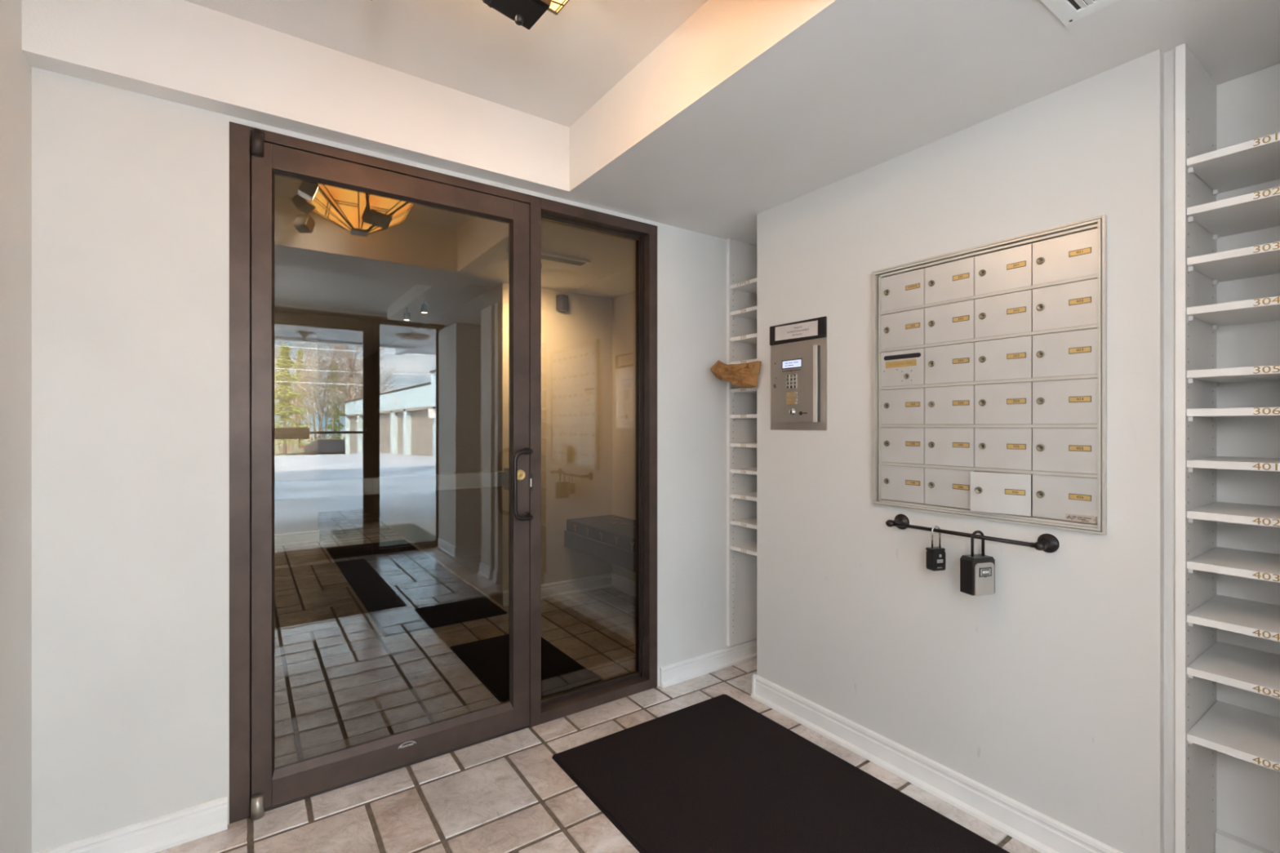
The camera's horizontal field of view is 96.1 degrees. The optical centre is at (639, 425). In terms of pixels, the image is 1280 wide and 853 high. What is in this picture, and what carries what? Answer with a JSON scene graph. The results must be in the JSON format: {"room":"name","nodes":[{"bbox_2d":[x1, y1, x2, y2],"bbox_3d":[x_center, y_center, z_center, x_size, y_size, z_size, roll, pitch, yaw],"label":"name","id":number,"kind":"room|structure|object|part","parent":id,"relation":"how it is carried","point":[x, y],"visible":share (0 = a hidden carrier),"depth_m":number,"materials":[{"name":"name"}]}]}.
{"room":"apartment building vestibule","nodes":[
{"label":"apartment building vestibule","id":0,"kind":"room"},
{"bbox_2d":[0,0,31,852],"bbox_3d":[-0.618,-0.065,-0.038,0.140,2.670,3.960,0,0,-35],"label":"wall","id":1,"kind":"structure","parent":0,"point":[15,69],"depth_m":1.40,"materials":[{"name":"paint"}]},
{"bbox_2d":[274,329,363,534],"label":"window","id":2,"kind":"structure","parent":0,"point":[318,401],"depth_m":5.99,"materials":[{"name":"glass"}]},
{"bbox_2d":[31,66,737,852],"bbox_3d":[-1.246,-0.065,1.850,4.850,2.670,0.140,0,0,-35],"label":"wall","id":3,"kind":"structure","parent":0,"point":[131,189],"depth_m":1.64,"materials":[{"name":"paint"}]},
{"bbox_2d":[37,795,227,852],"bbox_3d":[-1.425,1.176,1.626,0.420,0.088,0.024,0,0,-35],"label":"baseboard","id":4,"kind":"structure","parent":3,"relation":"attached to","point":[164,832],"depth_m":1.66,"materials":[{"name":"paint"}]},
{"bbox_2d":[229,121,541,823],"bbox_3d":[-0.844,0.145,2.072,1.036,2.150,0.191,0,0,-35],"label":"door","id":5,"kind":"structure","parent":3,"relation":"in","point":[256,788],"depth_m":1.89,"materials":[{"name":"brown metal"}]},
{"bbox_3d":[-0.464,0.233,2.262,0.098,0.290,0.072,0,0,-35],"label":"handle","id":6,"kind":"part","parent":5,"relation":"part of","materials":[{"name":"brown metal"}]},
{"bbox_2d":[541,197,657,724],"bbox_3d":[-0.194,0.145,2.561,0.588,2.150,0.115,0,0,-35],"label":"window frame","id":7,"kind":"structure","parent":3,"relation":"in","point":[567,703],"depth_m":2.67,"materials":[{"name":"brown metal"}]},
{"bbox_2d":[659,638,756,688],"bbox_3d":[0.436,1.176,2.910,0.818,0.088,0.024,0,0,-35],"label":"baseboard","id":8,"kind":"structure","parent":3,"relation":"attached to","point":[673,673],"depth_m":2.83,"materials":[{"name":"paint"}]},
{"bbox_2d":[726,238,756,646],"bbox_3d":[0.679,0.088,2.899,0.361,2.068,0.317,0,0,-35],"label":"shelving unit","id":9,"kind":"object","parent":3,"relation":"attached to","point":[741,257],"visible":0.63,"depth_m":2.94,"materials":[{"name":"white wood"}]},
{"bbox_2d":[710,360,761,388],"bbox_3d":[0.504,-0.240,2.713,0.247,0.146,0.349,0,0,-35],"label":"driftwood","id":10,"kind":"object","parent":9,"relation":"on","point":[745,375],"visible":0.77,"depth_m":2.60,"materials":[{"name":"brown wood"}]},
{"bbox_3d":[0.679,0.620,2.899,0.348,0.018,0.278,0,0,-35],"label":"shelf","id":11,"kind":"part","parent":9,"relation":"part of","materials":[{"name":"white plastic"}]},
{"bbox_3d":[0.679,0.492,2.899,0.348,0.018,0.278,0,0,-35],"label":"shelf","id":12,"kind":"part","parent":9,"relation":"part of","materials":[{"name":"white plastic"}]},
{"bbox_3d":[0.679,0.357,2.899,0.348,0.018,0.278,0,0,-35],"label":"shelf","id":13,"kind":"part","parent":9,"relation":"part of","materials":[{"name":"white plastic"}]},
{"bbox_3d":[0.679,0.230,2.899,0.348,0.018,0.278,0,0,-35],"label":"shelf","id":14,"kind":"part","parent":9,"relation":"part of","materials":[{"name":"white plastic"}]},
{"bbox_3d":[0.679,0.099,2.899,0.348,0.018,0.278,0,0,-35],"label":"shelf","id":15,"kind":"part","parent":9,"relation":"part of","materials":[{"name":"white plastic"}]},
{"bbox_3d":[0.679,-0.045,2.899,0.348,0.018,0.278,0,0,-35],"label":"shelf","id":16,"kind":"part","parent":9,"relation":"part of","materials":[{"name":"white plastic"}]},
{"bbox_3d":[0.679,-0.176,2.899,0.348,0.018,0.278,0,0,-35],"label":"shelf","id":17,"kind":"part","parent":9,"relation":"part of","materials":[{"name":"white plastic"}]},
{"bbox_3d":[0.679,-0.311,2.899,0.348,0.018,0.278,0,0,-35],"label":"shelf","id":18,"kind":"part","parent":9,"relation":"part of","materials":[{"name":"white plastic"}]},
{"bbox_3d":[0.679,-0.435,2.899,0.348,0.018,0.278,0,0,-35],"label":"shelf","id":19,"kind":"part","parent":9,"relation":"part of","materials":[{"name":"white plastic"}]},
{"bbox_3d":[0.679,-0.566,2.899,0.348,0.018,0.278,0,0,-35],"label":"shelf","id":20,"kind":"part","parent":9,"relation":"part of","materials":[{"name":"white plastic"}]},
{"bbox_3d":[0.679,-0.701,2.899,0.348,0.018,0.278,0,0,-35],"label":"shelf","id":21,"kind":"part","parent":9,"relation":"part of","materials":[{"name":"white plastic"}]},
{"bbox_2d":[363,282,612,605],"bbox_3d":[-2.153,-0.055,6.423,0.870,2.650,5.580,0,0,-35],"label":"wall","id":22,"kind":"structure","parent":0,"point":[436,397],"depth_m":4.31,"materials":[{"name":"paint"}]},
{"bbox_2d":[274,530,635,607],"bbox_3d":[-2.374,1.160,4.798,6.414,0.120,2.047,0,0,11],"label":"baseboard","id":23,"kind":"structure","parent":22,"relation":"attached to","point":[555,589],"depth_m":4.24,"materials":[{"name":"paint"}]},
{"bbox_2d":[555,293,568,311],"bbox_3d":[-0.559,-0.868,4.083,0.082,0.110,0.064,0,0,30],"label":"wall speaker","id":24,"kind":"object","parent":22,"relation":"attached to","point":[562,300],"visible":1,"depth_m":4.05,"materials":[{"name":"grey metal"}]},
{"bbox_2d":[564,298,567,306],"bbox_3d":[-0.525,-0.871,4.064,0.004,0.045,0.032,0,0,30],"label":"grille","id":25,"kind":"object","parent":24,"relation":"attached to","point":[565,300],"depth_m":4.06,"materials":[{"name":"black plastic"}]},
{"bbox_2d":[155,509,1040,852],"bbox_3d":[-2.127,1.270,3.259,5.000,0.100,11.020,0,0,-35],"label":"floor","id":26,"kind":"structure","parent":0,"point":[340,682],"depth_m":2.34,"materials":[{"name":"brown tile"}]},
{"bbox_2d":[325,539,506,637],"bbox_3d":[-1.983,1.216,4.706,0.740,0.008,2.900,0,0,-35],"label":"floor mat","id":27,"kind":"object","parent":26,"relation":"on","point":[403,590],"visible":1,"depth_m":4.25,"materials":[{"name":"black carpet"}]},
{"bbox_2d":[449,634,602,702],"bbox_3d":[-0.607,1.216,2.940,0.480,0.008,0.850,0,0,-35],"label":"floor mat","id":28,"kind":"object","parent":26,"relation":"on","point":[487,659],"visible":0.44,"depth_m":2.88,"materials":[{"name":"black carpet"}]},
{"bbox_2d":[551,694,1009,852],"bbox_3d":[0.467,1.216,1.723,0.865,0.008,1.546,0,0,-35],"label":"floor mat","id":29,"kind":"object","parent":26,"relation":"on","point":[716,775],"visible":1,"depth_m":1.89,"materials":[{"name":"black carpet"}]},
{"bbox_2d":[1175,43,1279,852],"bbox_3d":[1.556,0.137,1.400,0.317,2.166,0.308,0,0,-35],"label":"shelving unit","id":30,"kind":"object","parent":26,"relation":"on","point":[1228,133],"visible":1,"depth_m":1.49,"materials":[{"name":"white wood"}]},
{"bbox_3d":[1.473,0.137,1.519,0.306,2.166,0.018,0,0,-35],"label":"panel","id":31,"kind":"part","parent":30,"relation":"part of","materials":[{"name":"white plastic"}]},
{"bbox_3d":[1.555,0.773,1.399,0.304,0.018,0.270,0,0,-35],"label":"shelf","id":32,"kind":"part","parent":30,"relation":"part of","materials":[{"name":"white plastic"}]},
{"bbox_3d":[1.555,0.608,1.399,0.304,0.018,0.270,0,0,-35],"label":"shelf","id":33,"kind":"part","parent":30,"relation":"part of","materials":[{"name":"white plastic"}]},
{"bbox_3d":[1.555,0.479,1.399,0.304,0.018,0.270,0,0,-35],"label":"shelf","id":34,"kind":"part","parent":30,"relation":"part of","materials":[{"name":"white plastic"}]},
{"bbox_3d":[1.555,0.346,1.399,0.304,0.018,0.270,0,0,-35],"label":"shelf","id":35,"kind":"part","parent":30,"relation":"part of","materials":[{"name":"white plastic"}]},
{"bbox_3d":[1.555,0.221,1.399,0.304,0.018,0.270,0,0,-35],"label":"shelf","id":36,"kind":"part","parent":30,"relation":"part of","materials":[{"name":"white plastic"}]},
{"bbox_3d":[1.555,0.095,1.399,0.304,0.018,0.270,0,0,-35],"label":"shelf","id":37,"kind":"part","parent":30,"relation":"part of","materials":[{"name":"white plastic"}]},
{"bbox_3d":[1.555,-0.032,1.399,0.304,0.018,0.270,0,0,-35],"label":"shelf","id":38,"kind":"part","parent":30,"relation":"part of","materials":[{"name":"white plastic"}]},
{"bbox_3d":[1.555,-0.127,1.399,0.304,0.018,0.270,0,0,-35],"label":"shelf","id":39,"kind":"part","parent":30,"relation":"part of","materials":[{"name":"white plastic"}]},
{"bbox_3d":[1.555,-0.283,1.399,0.304,0.018,0.270,0,0,-35],"label":"shelf","id":40,"kind":"part","parent":30,"relation":"part of","materials":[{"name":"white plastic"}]},
{"bbox_3d":[1.555,-0.406,1.399,0.304,0.018,0.270,0,0,-35],"label":"shelf","id":41,"kind":"part","parent":30,"relation":"part of","materials":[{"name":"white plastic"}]},
{"bbox_3d":[1.555,-0.530,1.399,0.304,0.018,0.270,0,0,-35],"label":"shelf","id":42,"kind":"part","parent":30,"relation":"part of","materials":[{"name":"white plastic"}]},
{"bbox_3d":[1.555,-0.652,1.399,0.304,0.018,0.270,0,0,-35],"label":"shelf","id":43,"kind":"part","parent":30,"relation":"part of","materials":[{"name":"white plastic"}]},
{"bbox_3d":[1.684,0.137,1.488,0.006,2.166,0.308,0,0,-35],"label":"panel","id":44,"kind":"part","parent":30,"relation":"part of","materials":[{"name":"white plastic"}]},
{"bbox_2d":[612,290,635,582],"bbox_3d":[0.210,-0.055,3.887,0.140,2.650,1.559,0,0,-35],"label":"wall","id":45,"kind":"structure","parent":0,"point":[624,306],"depth_m":4.24,"materials":[{"name":"paint"}]},
{"bbox_2d":[564,515,635,572],"bbox_3d":[0.007,0.770,3.697,0.408,0.195,1.359,0,0,-35],"label":"bench","id":46,"kind":"object","parent":45,"relation":"attached to","point":[611,539],"visible":0.48,"depth_m":3.79,"materials":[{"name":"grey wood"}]},
{"bbox_2d":[22,0,1279,359],"bbox_3d":[-2.107,-1.173,3.248,5.020,0.453,11.060,0,0,-35],"label":"ceiling","id":47,"kind":"structure","parent":0,"point":[706,117],"depth_m":1.81,"materials":[{"name":"paint"}]},
{"bbox_2d":[403,306,410,319],"bbox_3d":[-1.909,-0.912,4.705,0.056,0.104,0.061,0,0,-35],"label":"spotlight","id":48,"kind":"object","parent":47,"relation":"attached to","point":[406,314],"visible":1,"depth_m":4.68,"materials":[{"name":"black plastic"}]},
{"bbox_2d":[420,298,428,313],"bbox_3d":[-1.649,-0.912,4.398,0.056,0.104,0.061,0,0,-35],"label":"spotlight","id":49,"kind":"object","parent":47,"relation":"attached to","point":[424,308],"visible":1,"depth_m":4.38,"materials":[{"name":"black plastic"}]},
{"bbox_2d":[482,0,551,29],"bbox_3d":[-0.345,-1.095,1.423,0.285,0.222,0.145,0,0,44],"label":"pendant lamp","id":50,"kind":"object","parent":47,"relation":"attached to","point":[525,13],"visible":1,"depth_m":1.38,"materials":[{"name":"black metal"}]},
{"bbox_3d":[-0.295,-0.995,1.409,0.034,0.020,0.034,0,0,-35],"label":"knob","id":51,"kind":"part","parent":50,"relation":"part of","materials":[{"name":"black plastic"}]},
{"bbox_2d":[507,250,590,266],"bbox_3d":[-0.511,-0.957,3.268,0.470,0.016,0.100,0,0,-35],"label":"ceiling vent","id":52,"kind":"object","parent":47,"relation":"in","point":[544,255],"visible":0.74,"depth_m":3.30,"materials":[{"name":"paint"}]},
{"bbox_2d":[547,0,568,14],"bbox_3d":[-0.275,-1.085,1.244,0.497,0.242,0.497,0,0,-38],"label":"pendant lamp","id":53,"kind":"object","parent":47,"relation":"hanging from","point":[556,6],"visible":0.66,"depth_m":1.53,"materials":[{"name":"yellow glass"}]},
{"bbox_2d":[1040,0,1118,25],"bbox_3d":[0.946,-0.943,1.133,0.354,0.008,0.300,0,0,-35],"label":"ceiling vent","id":54,"kind":"object","parent":47,"relation":"in","point":[1068,11],"visible":1,"depth_m":1.29,"materials":[{"name":"metal"}]},
{"bbox_2d":[756,48,1164,852],"bbox_3d":[1.144,0.162,2.169,0.553,2.217,1.378,0,0,-35],"label":"wall","id":55,"kind":"structure","parent":0,"point":[1045,691],"depth_m":1.77,"materials":[{"name":"paint"}]},
{"bbox_2d":[769,315,826,345],"bbox_3d":[0.651,-0.389,2.387,0.010,0.082,0.292,0,0,-35],"label":"sign holder","id":56,"kind":"object","parent":55,"relation":"attached to","point":[814,328],"visible":1,"depth_m":2.37,"materials":[{"name":"black plastic"}]},
{"bbox_2d":[770,337,826,430],"bbox_3d":[0.641,-0.164,2.379,0.036,0.368,0.294,0,0,-35],"label":"intercom panel","id":57,"kind":"object","parent":55,"relation":"attached to","point":[798,369],"visible":1,"depth_m":2.35,"materials":[{"name":"metal"}]},
{"bbox_2d":[751,673,1122,852],"bbox_3d":[0.957,1.170,2.049,0.157,0.100,1.393,0,0,-35],"label":"baseboard","id":58,"kind":"structure","parent":55,"relation":"attached to","point":[1033,828],"depth_m":1.89,"materials":[{"name":"paint"}]},
{"bbox_2d":[885,514,1059,552],"bbox_3d":[1.010,0.337,1.805,0.081,0.055,0.499,0,0,-35],"label":"towel bar","id":59,"kind":"object","parent":55,"relation":"attached to","point":[1047,543],"visible":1,"depth_m":1.70,"materials":[{"name":"black metal"}]},
{"bbox_2d":[925,525,945,571],"bbox_3d":[0.949,0.392,1.843,0.048,0.141,0.036,0,0,-15],"label":"padlock","id":60,"kind":"object","parent":59,"relation":"hanging from","point":[935,556],"visible":1,"depth_m":1.83,"materials":[{"name":"black metal"}]},
{"bbox_2d":[960,530,995,595],"bbox_3d":[1.022,0.412,1.735,0.086,0.188,0.055,0,0,-16],"label":"padlock","id":61,"kind":"object","parent":59,"relation":"hanging from","point":[977,571],"visible":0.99,"depth_m":1.72,"materials":[{"name":"black metal"}]},
{"bbox_3d":[1.028,0.458,1.715,0.070,0.095,0.004,0,0,-17],"label":"plate","id":62,"kind":"part","parent":61,"relation":"part of","materials":[{"name":"silver metal"}]},
{"bbox_2d":[871,214,1106,534],"bbox_3d":[1.031,-0.134,1.803,0.048,0.850,0.688,0,0,-35],"label":"mailboxes","id":63,"kind":"object","parent":55,"relation":"attached to","point":[989,360],"visible":1,"depth_m":1.74,"materials":[{"name":"metal"}]},
{"bbox_3d":[0.908,-0.215,2.003,0.002,0.022,0.114,0,0,-35],"label":"name plate","id":64,"kind":"part","parent":63,"relation":"part of","materials":[{"name":"gold metal"}]},
{"bbox_3d":[0.911,0.203,2.001,0.002,0.121,0.160,0,0,-35],"label":"door","id":65,"kind":"part","parent":63,"relation":"part of","materials":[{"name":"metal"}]},
{"bbox_3d":[0.911,0.070,2.001,0.002,0.122,0.160,0,0,-35],"label":"door","id":66,"kind":"part","parent":63,"relation":"part of","materials":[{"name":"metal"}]},
{"bbox_3d":[0.911,-0.065,2.001,0.002,0.122,0.160,0,0,-35],"label":"door","id":67,"kind":"part","parent":63,"relation":"part of","materials":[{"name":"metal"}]},
{"bbox_3d":[0.911,-0.200,2.000,0.003,0.122,0.160,0,0,-35],"label":"door","id":68,"kind":"part","parent":63,"relation":"part of","materials":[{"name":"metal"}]},
{"bbox_3d":[0.911,-0.334,2.001,0.002,0.122,0.160,0,0,-35],"label":"door","id":69,"kind":"part","parent":63,"relation":"part of","materials":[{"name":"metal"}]},
{"bbox_3d":[0.911,-0.468,2.001,0.002,0.122,0.160,0,0,-35],"label":"door","id":70,"kind":"part","parent":63,"relation":"part of","materials":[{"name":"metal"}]},
{"bbox_3d":[0.933,0.197,1.967,0.002,0.016,0.051,0,0,-35],"label":"name plate","id":71,"kind":"part","parent":63,"relation":"part of","materials":[{"name":"gold metal"}]},
{"bbox_3d":[0.933,0.063,1.967,0.002,0.016,0.051,0,0,-35],"label":"name plate","id":72,"kind":"part","parent":63,"relation":"part of","materials":[{"name":"gold metal"}]},
{"bbox_3d":[0.933,-0.071,1.967,0.002,0.016,0.051,0,0,-35],"label":"name plate","id":73,"kind":"part","parent":63,"relation":"part of","materials":[{"name":"gold metal"}]},
{"bbox_3d":[0.933,-0.340,1.967,0.002,0.016,0.051,0,0,-35],"label":"name plate","id":74,"kind":"part","parent":63,"relation":"part of","materials":[{"name":"gold metal"}]},
{"bbox_3d":[0.933,-0.474,1.967,0.002,0.016,0.051,0,0,-35],"label":"name plate","id":75,"kind":"part","parent":63,"relation":"part of","materials":[{"name":"gold metal"}]},
{"bbox_3d":[1.003,0.203,1.868,0.002,0.121,0.158,0,0,-35],"label":"door","id":76,"kind":"part","parent":63,"relation":"part of","materials":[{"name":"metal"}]},
{"bbox_3d":[1.003,0.070,1.868,0.002,0.122,0.158,0,0,-35],"label":"door","id":77,"kind":"part","parent":63,"relation":"part of","materials":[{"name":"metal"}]},
{"bbox_3d":[1.003,-0.065,1.868,0.002,0.122,0.158,0,0,-35],"label":"door","id":78,"kind":"part","parent":63,"relation":"part of","materials":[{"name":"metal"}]},
{"bbox_3d":[1.003,-0.200,1.868,0.002,0.122,0.158,0,0,-35],"label":"door","id":79,"kind":"part","parent":63,"relation":"part of","materials":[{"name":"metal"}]},
{"bbox_3d":[1.003,-0.334,1.868,0.002,0.122,0.158,0,0,-35],"label":"door","id":80,"kind":"part","parent":63,"relation":"part of","materials":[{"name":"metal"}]},
{"bbox_3d":[1.003,-0.468,1.868,0.002,0.122,0.158,0,0,-35],"label":"door","id":81,"kind":"part","parent":63,"relation":"part of","materials":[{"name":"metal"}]},
{"bbox_3d":[1.024,0.197,1.835,0.002,0.016,0.051,0,0,-35],"label":"name plate","id":82,"kind":"part","parent":63,"relation":"part of","materials":[{"name":"gold metal"}]},
{"bbox_3d":[1.024,0.063,1.835,0.002,0.016,0.051,0,0,-35],"label":"name plate","id":83,"kind":"part","parent":63,"relation":"part of","materials":[{"name":"gold metal"}]},
{"bbox_3d":[1.024,-0.071,1.835,0.002,0.016,0.051,0,0,-35],"label":"name plate","id":84,"kind":"part","parent":63,"relation":"part of","materials":[{"name":"gold metal"}]},
{"bbox_3d":[1.024,-0.206,1.835,0.002,0.016,0.051,0,0,-35],"label":"name plate","id":85,"kind":"part","parent":63,"relation":"part of","materials":[{"name":"gold metal"}]},
{"bbox_3d":[1.024,-0.340,1.835,0.002,0.016,0.051,0,0,-35],"label":"name plate","id":86,"kind":"part","parent":63,"relation":"part of","materials":[{"name":"gold metal"}]},
{"bbox_3d":[1.024,-0.474,1.835,0.002,0.016,0.051,0,0,-35],"label":"name plate","id":87,"kind":"part","parent":63,"relation":"part of","materials":[{"name":"gold metal"}]},
{"bbox_3d":[1.078,0.203,1.722,0.158,0.121,0.002,0,0,44],"label":"door","id":88,"kind":"part","parent":63,"relation":"part of","materials":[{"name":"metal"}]},
{"bbox_3d":[1.094,0.070,1.736,0.002,0.122,0.158,0,0,-35],"label":"door","id":89,"kind":"part","parent":63,"relation":"part of","materials":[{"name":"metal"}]},
{"bbox_3d":[1.094,-0.065,1.736,0.002,0.122,0.158,0,0,-35],"label":"door","id":90,"kind":"part","parent":63,"relation":"part of","materials":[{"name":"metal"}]},
{"bbox_3d":[1.094,-0.200,1.736,0.002,0.122,0.158,0,0,-35],"label":"door","id":91,"kind":"part","parent":63,"relation":"part of","materials":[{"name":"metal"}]},
{"bbox_3d":[1.094,-0.334,1.736,0.002,0.122,0.158,0,0,-35],"label":"door","id":92,"kind":"part","parent":63,"relation":"part of","materials":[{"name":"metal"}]},
{"bbox_3d":[1.094,-0.468,1.736,0.002,0.122,0.158,0,0,-35],"label":"door","id":93,"kind":"part","parent":63,"relation":"part of","materials":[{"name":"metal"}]},
{"bbox_3d":[1.105,0.197,1.694,0.051,0.016,0.002,0,0,44],"label":"name plate","id":94,"kind":"part","parent":63,"relation":"part of","materials":[{"name":"gold metal"}]},
{"bbox_3d":[1.115,0.063,1.703,0.002,0.016,0.051,0,0,-35],"label":"name plate","id":95,"kind":"part","parent":63,"relation":"part of","materials":[{"name":"gold metal"}]},
{"bbox_3d":[1.115,-0.071,1.703,0.002,0.016,0.051,0,0,-35],"label":"name plate","id":96,"kind":"part","parent":63,"relation":"part of","materials":[{"name":"gold metal"}]},
{"bbox_3d":[1.115,-0.206,1.703,0.002,0.016,0.051,0,0,-35],"label":"name plate","id":97,"kind":"part","parent":63,"relation":"part of","materials":[{"name":"gold metal"}]},
{"bbox_3d":[1.115,-0.340,1.703,0.002,0.016,0.051,0,0,-35],"label":"name plate","id":98,"kind":"part","parent":63,"relation":"part of","materials":[{"name":"gold metal"}]},
{"bbox_3d":[1.115,-0.474,1.703,0.002,0.016,0.051,0,0,-35],"label":"name plate","id":99,"kind":"part","parent":63,"relation":"part of","materials":[{"name":"gold metal"}]},
{"bbox_3d":[1.184,0.203,1.605,0.002,0.121,0.155,0,0,-35],"label":"door","id":100,"kind":"part","parent":63,"relation":"part of","materials":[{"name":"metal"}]},
{"bbox_3d":[1.184,0.070,1.605,0.002,0.122,0.155,0,0,-35],"label":"door","id":101,"kind":"part","parent":63,"relation":"part of","materials":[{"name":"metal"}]},
{"bbox_3d":[1.184,-0.065,1.605,0.002,0.122,0.155,0,0,-35],"label":"door","id":102,"kind":"part","parent":63,"relation":"part of","materials":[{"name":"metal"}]},
{"bbox_3d":[1.184,-0.200,1.605,0.002,0.122,0.155,0,0,-35],"label":"door","id":103,"kind":"part","parent":63,"relation":"part of","materials":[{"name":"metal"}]},
{"bbox_3d":[1.184,-0.334,1.605,0.002,0.122,0.155,0,0,-35],"label":"door","id":104,"kind":"part","parent":63,"relation":"part of","materials":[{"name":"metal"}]},
{"bbox_3d":[1.184,-0.468,1.605,0.002,0.122,0.155,0,0,-35],"label":"door","id":105,"kind":"part","parent":63,"relation":"part of","materials":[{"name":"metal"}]},
{"bbox_3d":[1.204,0.197,1.573,0.002,0.016,0.051,0,0,-35],"label":"name plate","id":106,"kind":"part","parent":63,"relation":"part of","materials":[{"name":"gold metal"}]},
{"bbox_3d":[1.204,0.063,1.573,0.002,0.016,0.051,0,0,-35],"label":"name plate","id":107,"kind":"part","parent":63,"relation":"part of","materials":[{"name":"gold metal"}]},
{"bbox_3d":[1.204,-0.071,1.573,0.002,0.016,0.051,0,0,-35],"label":"name plate","id":108,"kind":"part","parent":63,"relation":"part of","materials":[{"name":"gold metal"}]},
{"bbox_3d":[1.204,-0.206,1.573,0.002,0.016,0.051,0,0,-35],"label":"name plate","id":109,"kind":"part","parent":63,"relation":"part of","materials":[{"name":"gold metal"}]},
{"bbox_3d":[1.204,-0.340,1.573,0.002,0.016,0.051,0,0,-35],"label":"name plate","id":110,"kind":"part","parent":63,"relation":"part of","materials":[{"name":"gold metal"}]},
{"bbox_3d":[1.204,-0.474,1.573,0.002,0.016,0.051,0,0,-35],"label":"name plate","id":111,"kind":"part","parent":63,"relation":"part of","materials":[{"name":"gold metal"}]},
{"bbox_3d":[1.203,0.255,1.568,0.006,0.019,0.068,0,0,-35],"label":"maker plate","id":112,"kind":"part","parent":63,"relation":"part of","materials":[{"name":"metal"}]},
{"bbox_2d":[1164,48,1175,852],"bbox_3d":[1.551,0.162,1.459,0.990,2.217,3.960,0,0,-35],"label":"wall","id":113,"kind":"structure","parent":0,"point":[1169,56],"depth_m":1.45,"materials":[{"name":"paint"}]},
{"bbox_2d":[1214,828,1275,852],"bbox_3d":[1.669,1.170,1.478,0.027,0.100,0.270,0,0,-35],"label":"baseboard","id":114,"kind":"structure","parent":113,"relation":"attached to","point":[1224,842],"depth_m":1.55,"materials":[{"name":"paint"}]}
]}

